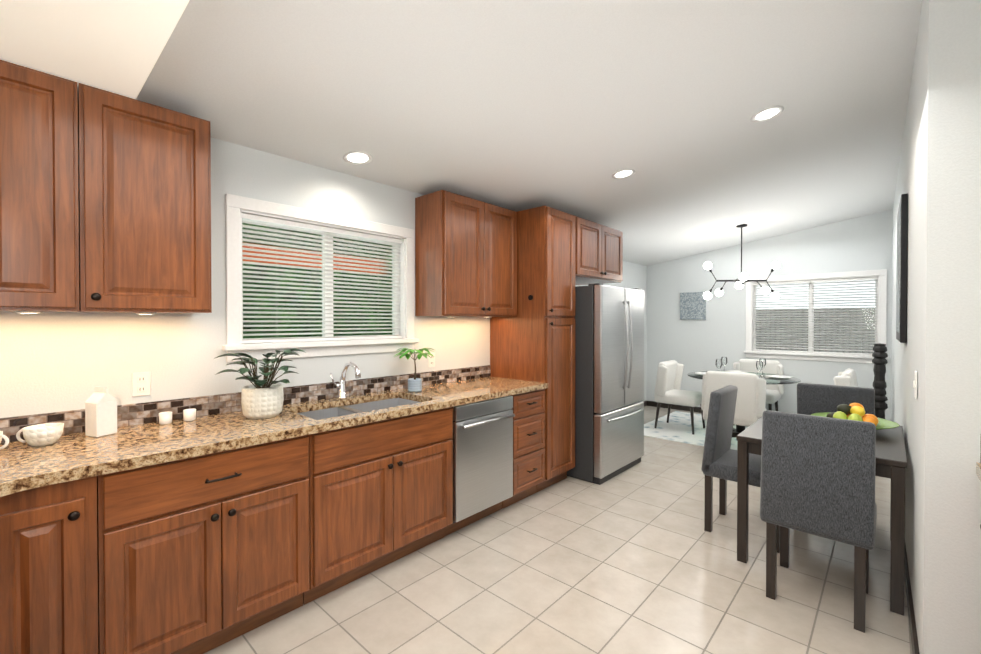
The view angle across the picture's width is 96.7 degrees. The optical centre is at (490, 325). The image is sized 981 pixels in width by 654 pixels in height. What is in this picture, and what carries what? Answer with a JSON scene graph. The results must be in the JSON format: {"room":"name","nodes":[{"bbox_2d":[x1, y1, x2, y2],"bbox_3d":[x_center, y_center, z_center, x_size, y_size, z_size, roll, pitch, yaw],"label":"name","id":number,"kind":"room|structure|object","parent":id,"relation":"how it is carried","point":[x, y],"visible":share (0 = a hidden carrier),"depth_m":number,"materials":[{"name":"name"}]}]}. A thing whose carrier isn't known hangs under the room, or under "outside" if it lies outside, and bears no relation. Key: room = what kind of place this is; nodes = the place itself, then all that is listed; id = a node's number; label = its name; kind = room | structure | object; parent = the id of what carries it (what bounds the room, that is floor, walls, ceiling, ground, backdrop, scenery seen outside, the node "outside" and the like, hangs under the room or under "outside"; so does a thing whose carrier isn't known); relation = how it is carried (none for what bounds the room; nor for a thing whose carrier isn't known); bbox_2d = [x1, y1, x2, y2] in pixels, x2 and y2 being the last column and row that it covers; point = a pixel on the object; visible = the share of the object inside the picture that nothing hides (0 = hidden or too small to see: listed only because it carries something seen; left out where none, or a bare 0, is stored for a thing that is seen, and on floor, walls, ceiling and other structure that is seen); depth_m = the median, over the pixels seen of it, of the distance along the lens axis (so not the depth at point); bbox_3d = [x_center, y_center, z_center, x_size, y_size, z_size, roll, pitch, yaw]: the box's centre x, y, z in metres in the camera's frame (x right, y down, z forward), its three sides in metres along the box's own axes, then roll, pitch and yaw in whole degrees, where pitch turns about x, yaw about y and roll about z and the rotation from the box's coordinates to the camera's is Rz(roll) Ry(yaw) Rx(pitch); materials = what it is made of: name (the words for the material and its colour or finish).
{"room":"dining room and kitchen","nodes":[
{"label":"dining room and kitchen","id":0,"kind":"room"},
{"bbox_2d":[0,0,188,98],"bbox_3d":[-1.072,-1.225,0.152,3.600,0.542,1.920,0,1,43],"label":"ceiling soffit","id":1,"kind":"structure","parent":0,"point":[115,46],"depth_m":1.46,"materials":[{"name":"paint"}]},
{"bbox_2d":[0,137,489,417],"bbox_3d":[-1.122,-0.174,2.860,0.120,3.150,6.070,0,1,43],"label":"wall","id":2,"kind":"structure","parent":0,"point":[51,362],"depth_m":2.36,"materials":[{"name":"paint"}]},
{"bbox_2d":[0,60,78,313],"bbox_3d":[-1.840,-0.507,1.711,0.367,0.918,0.306,0,1,43],"label":"upper cabinet","id":3,"kind":"object","parent":2,"relation":"attached to","point":[39,242],"visible":1,"depth_m":1.64,"materials":[{"name":"brown wood"}]},
{"bbox_2d":[132,372,150,396],"bbox_3d":[-1.706,0.285,2.131,0.008,0.115,0.072,0,1,43],"label":"electrical outlet","id":4,"kind":"object","parent":2,"relation":"attached to","point":[141,383],"visible":1,"depth_m":2.13,"materials":[{"name":"plastic"}]},
{"bbox_2d":[76,83,211,314],"bbox_3d":[-1.580,-0.510,1.994,0.367,0.918,0.456,0,1,43],"label":"upper cabinet","id":5,"kind":"object","parent":2,"relation":"attached to","point":[144,189],"visible":0.98,"depth_m":1.87,"materials":[{"name":"brown wood"}]},
{"bbox_2d":[0,365,490,443],"bbox_3d":[-1.269,0.425,2.605,0.011,0.103,3.747,0,1,43],"label":"backsplash","id":6,"kind":"structure","parent":2,"relation":"attached to","point":[73,421],"depth_m":2.36,"materials":[{"name":"tile"}]},
{"bbox_2d":[222,194,418,361],"bbox_3d":[-1.051,-0.267,2.896,0.165,0.925,1.320,0,1,43],"label":"kitchen window","id":7,"kind":"structure","parent":2,"relation":"in","point":[235,205],"depth_m":2.79,"materials":[{"name":"white paint"}]},
{"bbox_2d":[242,213,402,342],"bbox_3d":[-1.053,-0.274,2.898,0.040,0.738,1.108,0,1,43],"label":"window blinds","id":8,"kind":"object","parent":7,"relation":"attached to","point":[300,226],"visible":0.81,"depth_m":2.81,"materials":[{"name":"white plastic"}]},
{"bbox_2d":[428,352,434,366],"bbox_3d":[-0.469,0.273,3.480,0.008,0.115,0.072,0,1,43],"label":"electrical outlet","id":9,"kind":"object","parent":2,"relation":"attached to","point":[431,361],"visible":0.81,"depth_m":3.48,"materials":[{"name":"plastic"}]},
{"bbox_2d":[415,190,516,317],"bbox_3d":[-0.158,-0.524,3.546,0.367,0.918,0.848,0,1,43],"label":"upper cabinet","id":10,"kind":"object","parent":2,"relation":"attached to","point":[465,256],"visible":1,"depth_m":3.32,"materials":[{"name":"brown wood"}]},
{"bbox_2d":[575,216,622,284],"bbox_3d":[0.864,-0.723,4.440,0.662,0.538,0.926,0,1,43],"label":"upper cabinet","id":11,"kind":"object","parent":2,"relation":"attached to","point":[598,253],"visible":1,"depth_m":4.20,"materials":[{"name":"brown wood"}]},
{"bbox_2d":[136,0,921,265],"bbox_3d":[1.130,-1.296,2.813,4.190,0.687,9.060,0,1,43],"label":"ceiling","id":12,"kind":"structure","parent":0,"point":[571,107],"depth_m":2.32,"materials":[{"name":"paint"}]},
{"bbox_2d":[343,151,371,164],"bbox_3d":[-0.830,-1.048,2.726,0.174,0.028,0.176,0,1,43],"label":"recessed light","id":13,"kind":"object","parent":12,"relation":"in","point":[357,157],"visible":1,"depth_m":2.72,"materials":[{"name":"white paint"}]},
{"bbox_2d":[612,169,634,178],"bbox_3d":[1.038,-1.183,3.401,0.174,0.028,0.176,0,1,43],"label":"recessed light","id":14,"kind":"object","parent":12,"relation":"in","point":[623,173],"visible":1,"depth_m":3.40,"materials":[{"name":"white paint"}]},
{"bbox_2d":[703,224,779,299],"bbox_3d":[3.083,-0.776,5.356,0.717,0.918,0.634,0,1,43],"label":"sputnik chandelier","id":15,"kind":"object","parent":12,"relation":"hanging from","point":[743,277],"visible":1,"depth_m":5.34,"materials":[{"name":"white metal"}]},
{"bbox_2d":[751,106,783,121],"bbox_3d":[1.719,-1.312,2.708,0.174,0.028,0.176,0,1,43],"label":"recessed light","id":16,"kind":"object","parent":12,"relation":"in","point":[766,114],"visible":1,"depth_m":2.71,"materials":[{"name":"white paint"}]},
{"bbox_2d":[204,406,912,653],"bbox_3d":[1.119,1.451,2.842,4.470,0.100,9.310,0,1,43],"label":"floor","id":17,"kind":"structure","parent":0,"point":[636,559],"depth_m":2.33,"materials":[{"name":"tile"}]},
{"bbox_2d":[0,476,97,653],"bbox_3d":[-1.944,0.972,1.392,0.662,0.883,0.978,0,1,43],"label":"base cabinet","id":18,"kind":"object","parent":17,"relation":"on","point":[48,575],"visible":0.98,"depth_m":1.47,"materials":[{"name":"brown wood"}]},
{"bbox_2d":[97,435,309,653],"bbox_3d":[-1.349,0.966,2.038,0.668,0.883,0.771,0,1,43],"label":"base cabinet","id":19,"kind":"object","parent":17,"relation":"on","point":[202,554],"visible":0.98,"depth_m":1.79,"materials":[{"name":"brown wood"}]},
{"bbox_2d":[303,398,452,604],"bbox_3d":[-0.770,0.961,2.673,0.662,0.883,0.941,0,1,43],"label":"base cabinet","id":20,"kind":"object","parent":17,"relation":"on","point":[381,493],"visible":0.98,"depth_m":2.40,"materials":[{"name":"brown wood"}]},
{"bbox_2d":[445,396,514,535],"bbox_3d":[-0.227,0.959,3.216,0.633,0.877,0.584,0,1,43],"label":"dishwasher","id":21,"kind":"object","parent":17,"relation":"on","point":[482,438],"visible":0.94,"depth_m":3.00,"materials":[{"name":"silver metal"}]},
{"bbox_2d":[502,389,544,508],"bbox_3d":[0.095,0.952,3.612,0.668,0.883,0.428,0,1,43],"label":"base cabinet","id":22,"kind":"object","parent":17,"relation":"on","point":[528,408],"visible":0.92,"depth_m":3.40,"materials":[{"name":"brown wood"}]},
{"bbox_2d":[490,206,575,491],"bbox_3d":[0.390,0.202,3.932,0.662,2.377,0.468,0,1,43],"label":"pantry cabinet","id":23,"kind":"object","parent":17,"relation":"on","point":[533,340],"visible":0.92,"depth_m":3.71,"materials":[{"name":"brown wood"}]},
{"bbox_2d":[567,283,643,484],"bbox_3d":[0.978,0.505,4.360,0.898,1.762,0.896,0,1,43],"label":"refrigerator","id":24,"kind":"object","parent":17,"relation":"on","point":[609,382],"visible":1,"depth_m":3.92,"materials":[{"name":"silver metal"}]},
{"bbox_2d":[644,411,747,449],"bbox_3d":[3.209,1.373,5.477,2.350,0.007,1.780,0,1,43],"label":"dining rug","id":25,"kind":"object","parent":17,"relation":"on","point":[677,427],"visible":0.21,"depth_m":5.74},
{"bbox_2d":[654,360,704,434],"bbox_3d":[2.519,0.921,5.780,0.543,0.884,0.605,0,1,43],"label":"chair","id":26,"kind":"object","parent":25,"relation":"on","point":[668,391],"visible":0.92,"depth_m":5.70,"materials":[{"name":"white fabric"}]},
{"bbox_2d":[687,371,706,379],"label":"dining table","id":27,"kind":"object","parent":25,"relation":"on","point":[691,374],"depth_m":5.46,"materials":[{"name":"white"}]},
{"bbox_2d":[693,372,705,375],"bbox_3d":[2.713,0.613,5.522,0.269,0.021,0.269,0,1,34],"label":"plate","id":28,"kind":"object","parent":27,"relation":"on","point":[698,373],"depth_m":5.61,"materials":[{"name":"ceramic"}]},
{"bbox_2d":[715,358,722,370],"bbox_3d":[2.786,0.518,5.321,0.075,0.215,0.075,0,1,31],"label":"wine glass","id":29,"kind":"object","parent":27,"relation":"on","point":[721,358],"depth_m":5.33,"materials":[{"name":"glass"}]},
{"bbox_2d":[701,371,766,426],"bbox_3d":[2.643,0.930,4.714,0.605,0.884,0.543,0,1,43],"label":"chair","id":30,"kind":"object","parent":25,"relation":"on","point":[750,409],"visible":0.65,"depth_m":4.45,"materials":[{"name":"white fabric"}]},
{"bbox_2d":[732,425,744,436],"label":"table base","id":31,"kind":"object","parent":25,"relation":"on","point":[739,429],"depth_m":5.34,"materials":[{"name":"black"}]},
{"bbox_2d":[733,359,783,424],"bbox_3d":[3.638,0.919,5.977,0.605,0.884,0.543,0,1,43],"label":"chair","id":32,"kind":"object","parent":25,"relation":"on","point":[774,392],"visible":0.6,"depth_m":5.97,"materials":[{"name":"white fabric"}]},
{"bbox_2d":[751,372,800,383],"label":"dining table","id":33,"kind":"object","parent":25,"relation":"on","point":[769,380],"depth_m":5.09,"materials":[{"name":"white"}]},
{"bbox_2d":[728,370,747,372],"bbox_3d":[3.236,0.611,5.738,0.269,0.021,0.269,0,1,34],"label":"plate","id":34,"kind":"object","parent":33,"relation":"on","point":[738,371],"depth_m":5.82,"materials":[{"name":"ceramic"}]},
{"bbox_2d":[756,360,764,375],"bbox_3d":[3.130,0.520,5.071,0.075,0.215,0.075,0,1,31],"label":"wine glass","id":35,"kind":"object","parent":33,"relation":"on","point":[762,367],"depth_m":5.10,"materials":[{"name":"glass"}]},
{"bbox_2d":[766,375,792,378],"bbox_3d":[3.453,0.616,5.216,0.269,0.021,0.269,0,1,34],"label":"plate","id":36,"kind":"object","parent":33,"relation":"on","point":[771,376],"depth_m":5.22,"materials":[{"name":"ceramic"}]},
{"bbox_2d":[834,368,857,386],"bbox_3d":[3.832,0.928,4.929,0.543,0.884,0.605,0,1,43],"label":"chair","id":37,"kind":"object","parent":25,"relation":"on","point":[847,377],"visible":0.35,"depth_m":4.63,"materials":[{"name":"white fabric"}]},
{"bbox_2d":[701,385,779,552],"bbox_3d":[1.752,0.920,2.970,0.468,0.958,0.450,0,1,43],"label":"chair","id":38,"kind":"object","parent":17,"relation":"on","point":[719,460],"visible":0.69,"depth_m":2.95,"materials":[{"name":"grey fabric"}]},
{"bbox_2d":[760,410,876,632],"bbox_3d":[1.718,0.927,2.284,0.450,0.958,0.468,0,1,43],"label":"chair","id":39,"kind":"object","parent":17,"relation":"on","point":[817,475],"visible":1,"depth_m":2.12,"materials":[{"name":"grey fabric"}]},
{"bbox_2d":[736,410,906,615],"bbox_3d":[2.071,1.027,2.719,0.735,0.749,1.000,0,1,43],"label":"table","id":40,"kind":"object","parent":17,"relation":"on","point":[891,461],"visible":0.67,"depth_m":2.26,"materials":[{"name":"brown wood"}]},
{"bbox_2d":[811,403,899,429],"bbox_3d":[2.291,0.571,2.757,0.436,0.161,0.436,0,1,43],"label":"fruit bowl","id":41,"kind":"object","parent":40,"relation":"on","point":[854,411],"visible":0.65,"depth_m":2.71,"materials":[{"name":"green ceramic"}]},
{"bbox_2d":[797,382,874,414],"bbox_3d":[2.431,0.919,3.106,0.450,0.958,0.468,0,1,43],"label":"chair","id":42,"kind":"object","parent":17,"relation":"on","point":[812,398],"visible":0.23,"depth_m":3.21,"materials":[{"name":"grey fabric"}]},
{"bbox_3d":[-1.506,0.978,0.798,0.886,0.883,0.695,0,1,43],"label":"base cabinet","id":43,"kind":"object","parent":17,"relation":"on","visible":0},
{"bbox_2d":[0,376,547,496],"bbox_3d":[-1.008,0.500,2.367,0.720,0.040,3.747,0,1,43],"label":"countertop","id":44,"kind":"structure","parent":43,"relation":"on","point":[62,459],"depth_m":1.87,"materials":[{"name":"brown stone"}]},
{"bbox_2d":[0,431,8,449],"bbox_3d":[-1.923,0.448,1.651,0.120,0.075,0.136,0,1,43],"label":"mug","id":45,"kind":"object","parent":44,"relation":"on","point":[6,438],"visible":1,"depth_m":1.67,"materials":[{"name":"white ceramic"}]},
{"bbox_2d":[16,423,63,446],"bbox_3d":[-1.827,0.447,1.771,0.120,0.075,0.136,0,1,43],"label":"mug","id":46,"kind":"object","parent":44,"relation":"on","point":[45,434],"visible":1,"depth_m":1.75,"materials":[{"name":"white ceramic"}]},
{"bbox_2d":[85,387,116,436],"bbox_3d":[-1.722,0.379,1.930,0.080,0.208,0.080,0,1,18],"label":"carton","id":47,"kind":"object","parent":44,"relation":"on","point":[100,412],"visible":0.98,"depth_m":1.90,"materials":[{"name":"white cardboard"}]},
{"bbox_2d":[159,411,171,424],"bbox_3d":[-1.593,0.454,2.138,0.054,0.055,0.053,0,1,43],"label":"cup","id":48,"kind":"object","parent":44,"relation":"on","point":[165,418],"visible":1,"depth_m":2.12,"materials":[{"name":"white ceramic"}]},
{"bbox_2d":[183,408,195,420],"bbox_3d":[-1.525,0.453,2.211,0.054,0.055,0.053,0,1,43],"label":"cup","id":49,"kind":"object","parent":44,"relation":"on","point":[189,414],"visible":0.96,"depth_m":2.19,"materials":[{"name":"white ceramic"}]},
{"bbox_2d":[214,348,305,418],"bbox_3d":[-1.187,0.302,2.276,0.328,0.356,0.395,0,1,43],"label":"plant","id":50,"kind":"object","parent":44,"relation":"on","point":[263,398],"visible":1,"depth_m":2.25,"materials":[{"name":"green plant"}]},
{"bbox_2d":[330,361,360,398],"bbox_3d":[-0.917,0.351,2.765,0.246,0.248,0.110,0,1,43],"label":"faucet","id":51,"kind":"object","parent":44,"relation":"on","point":[341,385],"visible":0.98,"depth_m":2.82,"materials":[{"name":"silver metal"}]},
{"bbox_2d":[298,398,418,419],"bbox_3d":[-0.770,0.611,2.667,0.424,0.184,0.804,0,1,43],"label":"double-bowl sink","id":52,"kind":"object","parent":44,"relation":"in","point":[345,410],"visible":0.04,"depth_m":2.83,"materials":[{"name":"metal"}]},
{"bbox_2d":[393,348,433,391],"bbox_3d":[-0.542,0.317,3.127,0.310,0.310,0.316,0,1,43],"label":"plant","id":53,"kind":"object","parent":44,"relation":"on","point":[414,384],"visible":1,"depth_m":3.09,"materials":[{"name":"green plant"}]},
{"bbox_3d":[1.171,0.981,0.463,0.682,0.883,2.378,0,1,43],"label":"base cabinet","id":54,"kind":"object","parent":17,"relation":"on","visible":0},
{"bbox_2d":[976,441,980,480],"bbox_3d":[1.176,0.466,0.454,0.668,0.144,2.378,0,1,43],"label":"countertop","id":55,"kind":"structure","parent":54,"relation":"on","point":[978,469],"depth_m":1.53,"materials":[{"name":"stone"}]},
{"bbox_2d":[580,261,646,401],"bbox_3d":[1.721,-0.207,6.480,0.120,3.150,2.870,0,1,43],"label":"wall","id":56,"kind":"structure","parent":0,"point":[634,275],"depth_m":7.19,"materials":[{"name":"paint"}]},
{"bbox_2d":[646,209,892,420],"bbox_3d":[3.900,-0.206,6.349,3.270,3.150,0.120,0,1,43],"label":"wall","id":57,"kind":"structure","parent":0,"point":[862,243],"depth_m":6.43,"materials":[{"name":"paint"}]},
{"bbox_2d":[647,401,700,412],"bbox_3d":[3.766,1.326,6.395,3.030,0.085,0.014,0,1,43],"label":"baseboard","id":58,"kind":"structure","parent":57,"relation":"attached to","point":[649,403],"depth_m":7.08,"materials":[{"name":"black wood"}]},
{"bbox_2d":[680,292,705,319],"bbox_3d":[3.196,-0.311,6.890,0.380,0.430,0.028,0,1,43],"label":"framed picture","id":59,"kind":"object","parent":57,"relation":"attached to","point":[692,305],"visible":0.93,"depth_m":6.88},
{"bbox_2d":[744,269,888,362],"bbox_3d":[4.338,-0.115,5.910,1.570,1.165,0.165,0,1,43],"label":"dining room window","id":60,"kind":"structure","parent":57,"relation":"in","point":[881,308],"depth_m":5.85,"materials":[{"name":"white paint"}]},
{"bbox_2d":[753,280,809,352],"bbox_3d":[4.088,-0.124,6.144,0.673,0.978,0.040,0,1,43],"label":"window blinds","id":61,"kind":"object","parent":60,"relation":"attached to","point":[786,284],"visible":0.83,"depth_m":6.12,"materials":[{"name":"white plastic"}]},
{"bbox_2d":[811,277,877,354],"bbox_3d":[4.593,-0.120,5.681,0.673,0.978,0.040,0,1,43],"label":"window blinds","id":62,"kind":"object","parent":60,"relation":"attached to","point":[850,280],"visible":0.85,"depth_m":5.67,"materials":[{"name":"white plastic"}]},
{"bbox_2d":[872,343,887,418],"bbox_3d":[4.256,0.788,4.770,0.160,1.190,0.160,0,1,43],"label":"sculpture","id":63,"kind":"object","parent":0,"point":[879,361],"visible":0.71,"depth_m":4.73,"materials":[{"name":"black wood"}]},
{"bbox_2d":[891,0,976,653],"bbox_3d":[3.321,-0.179,3.448,0.204,3.150,4.940,0,1,43],"label":"wall","id":64,"kind":"structure","parent":0,"point":[936,177],"depth_m":1.62,"materials":[{"name":"paint"}]},
{"bbox_2d":[896,193,907,342],"bbox_3d":[2.739,-0.349,2.907,0.043,0.900,0.720,0,1,43],"label":"picture frame","id":65,"kind":"object","parent":64,"relation":"attached to","point":[901,277],"visible":1,"depth_m":2.64,"materials":[{"name":"black metal"}]},
{"bbox_2d":[905,545,919,653],"bbox_3d":[3.266,1.353,3.503,0.099,0.085,4.954,0,1,43],"label":"baseboard","id":66,"kind":"structure","parent":64,"relation":"attached to","point":[914,638],"depth_m":2.05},
{"bbox_2d":[913,370,917,398],"bbox_3d":[1.911,0.265,1.963,0.013,0.120,0.080,0,1,43],"label":"switch plate","id":67,"kind":"object","parent":64,"relation":"attached to","point":[915,383],"visible":1,"depth_m":1.93,"materials":[{"name":"plastic"}]},
{"bbox_2d":[970,0,980,653],"bbox_3d":[2.062,-0.160,1.332,0.800,3.150,0.120,0,1,43],"label":"wall","id":68,"kind":"structure","parent":0,"point":[975,620],"depth_m":1.55,"materials":[{"name":"paint"}]},
{"label":"outside","id":69,"kind":"structure","parent":0,"visible":0},
{"bbox_2d":[242,223,391,338],"bbox_3d":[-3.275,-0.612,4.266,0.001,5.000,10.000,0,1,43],"label":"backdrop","id":70,"kind":"structure","parent":69,"point":[288,323],"depth_m":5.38,"materials":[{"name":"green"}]},
{"bbox_2d":[756,280,874,353],"bbox_3d":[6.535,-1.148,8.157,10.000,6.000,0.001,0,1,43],"label":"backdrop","id":71,"kind":"structure","parent":69,"point":[817,319],"depth_m":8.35,"materials":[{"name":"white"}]}
]}

